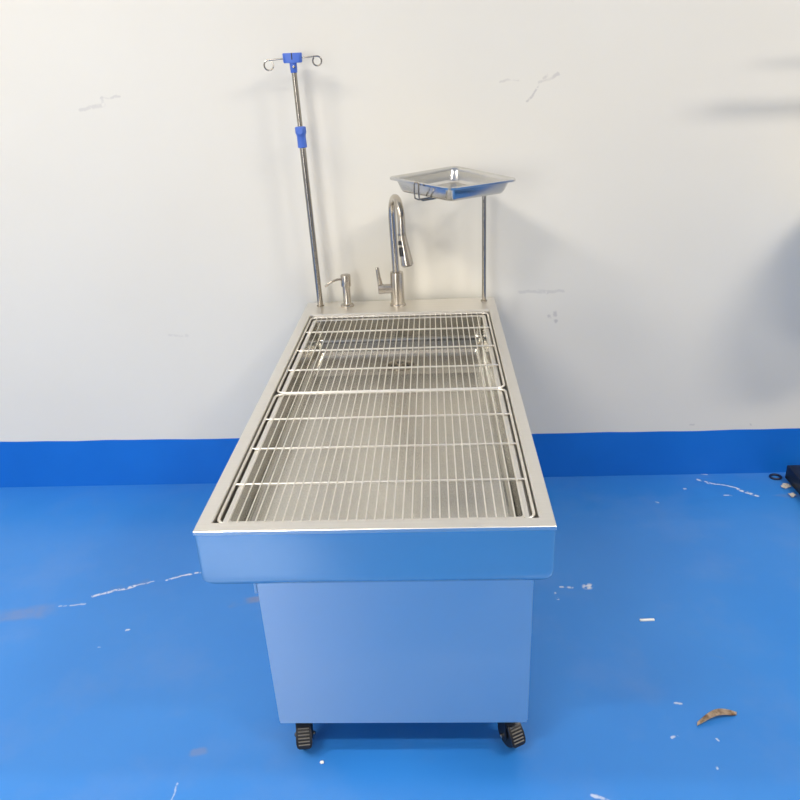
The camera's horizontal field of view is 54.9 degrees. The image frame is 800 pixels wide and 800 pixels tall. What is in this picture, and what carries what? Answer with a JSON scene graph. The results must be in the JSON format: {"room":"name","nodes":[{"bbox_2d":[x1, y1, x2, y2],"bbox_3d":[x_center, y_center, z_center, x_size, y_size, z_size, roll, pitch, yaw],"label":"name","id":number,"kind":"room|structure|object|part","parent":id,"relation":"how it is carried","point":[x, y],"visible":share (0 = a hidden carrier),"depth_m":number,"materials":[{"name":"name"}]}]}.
{"room":"veterinary treatment room","nodes":[
{"label":"veterinary treatment room","id":0,"kind":"room"},
{"bbox_2d":[0,0,799,441],"bbox_3d":[0.253,-1.592,2.660,10.000,4.200,0.100,-1,24,3],"label":"wall","id":1,"kind":"structure","parent":0,"point":[643,246],"depth_m":2.97,"materials":[{"name":"white paint"}]},
{"bbox_2d":[0,428,799,487],"bbox_3d":[0.333,0.241,3.407,9.800,0.239,0.004,-1,24,3],"label":"baseboard","id":2,"kind":"structure","parent":1,"relation":"attached to","point":[145,461],"depth_m":3.42,"materials":[{"name":"blue paint"}]},
{"bbox_2d":[0,472,799,799],"bbox_3d":[0.263,1.262,1.454,10.000,0.060,4.602,-1,24,3],"label":"floor","id":3,"kind":"structure","parent":0,"point":[126,673],"depth_m":2.40,"materials":[{"name":"blue paint"}]},
{"bbox_2d":[193,297,556,749],"bbox_3d":[-0.009,0.321,2.498,0.747,0.850,1.652,-1,24,3],"label":"table","id":4,"kind":"object","parent":3,"relation":"on","point":[379,620],"depth_m":1.95,"materials":[{"name":"metal"}]},
{"bbox_2d":[263,53,323,306],"bbox_3d":[-0.359,-0.791,2.869,0.209,0.917,0.052,-1,24,3],"label":"pole","id":5,"kind":"object","parent":4,"relation":"on","point":[292,59],"visible":1,"depth_m":2.82,"materials":[{"name":"silver metal"}]},
{"bbox_3d":[-0.361,-0.967,2.773,0.025,0.025,0.016,-1,24,3],"label":"clamp knob","id":6,"kind":"part","parent":5,"relation":"part of","materials":[{"name":"blue plastic"}]},
{"bbox_2d":[325,273,353,307],"bbox_3d":[-0.237,-0.430,3.017,0.109,0.127,0.054,-1,24,3],"label":"soap dispenser","id":7,"kind":"object","parent":4,"relation":"on","point":[345,279],"visible":1,"depth_m":3.00,"materials":[{"name":"silver metal"}]},
{"bbox_3d":[-0.260,-0.456,2.996,0.070,0.032,0.010,-6,24,-9],"label":"spout","id":8,"kind":"part","parent":7,"relation":"part of","materials":[{"name":"silver metal"}]},
{"bbox_3d":[-0.042,0.115,1.934,0.678,0.009,0.704,-1,24,3],"label":"wire grate","id":9,"kind":"part","parent":4,"relation":"part of","materials":[{"name":"silver metal"}]},
{"bbox_2d":[223,315,529,522],"bbox_3d":[-0.027,0.023,2.295,0.655,0.112,1.422,-1,24,3],"label":"basin","id":10,"kind":"object","parent":4,"relation":"in","point":[411,433],"depth_m":2.19,"materials":[{"name":"metal"}]},
{"bbox_3d":[-0.017,-0.175,2.595,0.678,0.009,0.739,-1,24,3],"label":"wire grate","id":11,"kind":"part","parent":4,"relation":"part of","materials":[{"name":"silver metal"}]},
{"bbox_2d":[375,194,412,306],"bbox_3d":[-0.003,-0.546,2.872,0.103,0.437,0.241,-15,26,-26],"label":"faucet","id":12,"kind":"object","parent":4,"relation":"on","point":[395,288],"visible":1,"depth_m":2.90,"materials":[{"name":"silver metal"}]},
{"bbox_3d":[-0.079,-0.476,2.980,0.029,0.077,0.016,-1,24,3],"label":"lever","id":13,"kind":"part","parent":12,"relation":"part of","materials":[{"name":"silver metal"}]},
{"bbox_3d":[-0.009,0.580,1.919,0.669,0.598,0.004,-1,24,3],"label":"panel","id":14,"kind":"part","parent":4,"relation":"part of","materials":[{"name":"silver metal"}]},
{"bbox_2d":[413,182,486,301],"bbox_3d":[0.214,-0.547,2.763,0.416,0.509,0.141,-22,30,-38],"label":"tray stand","id":15,"kind":"object","parent":4,"relation":"on","point":[483,299],"visible":0.44,"depth_m":2.92,"materials":[{"name":"silver metal"}]},
{"bbox_2d":[390,166,515,200],"bbox_3d":[0.181,-0.742,2.651,0.328,0.072,0.310,-20,29,-35],"label":"tray","id":16,"kind":"object","parent":15,"relation":"on","point":[451,183],"visible":0.99,"depth_m":2.65,"materials":[{"name":"metal"}]},
{"bbox_3d":[0.320,-0.596,2.933,0.016,0.452,0.016,-1,24,3],"label":"post","id":17,"kind":"part","parent":15,"relation":"part of","materials":[{"name":"silver metal"}]},
{"bbox_2d":[640,618,654,621],"bbox_3d":[0.816,0.726,2.541,0.048,0.006,0.008,-2,24,1],"label":"stick","id":18,"kind":"object","parent":3,"relation":"on","point":[649,619],"visible":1,"depth_m":2.54,"materials":[{"name":"white"}]},
{"bbox_2d":[697,708,736,725],"bbox_3d":[0.884,0.884,2.158,0.135,0.015,0.027,-9,24,-13],"label":"scrap","id":19,"kind":"object","parent":3,"relation":"on","point":[716,712],"visible":1,"depth_m":2.16,"materials":[{"name":"beige"}]},
{"bbox_2d":[769,473,781,479],"bbox_3d":[1.633,0.334,3.347,0.053,0.010,0.050,-1,24,3],"label":"ring","id":20,"kind":"object","parent":3,"relation":"on","point":[772,474],"visible":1,"depth_m":3.34,"materials":[{"name":"black rubber"}]},
{"bbox_2d":[781,483,790,487],"bbox_3d":[1.639,0.364,3.272,0.045,0.014,0.034,-1,24,3],"label":"paper scrap","id":21,"kind":"object","parent":3,"relation":"on","point":[784,485],"visible":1,"depth_m":3.27,"materials":[{"name":"beige paper"}]},
{"bbox_2d":[785,465,799,494],"bbox_3d":[1.903,-0.359,2.503,1.011,1.931,0.940,-1,24,3],"label":"stand","id":22,"kind":"object","parent":3,"relation":"on","point":[792,475],"visible":1,"depth_m":3.26,"materials":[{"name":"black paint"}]}
]}

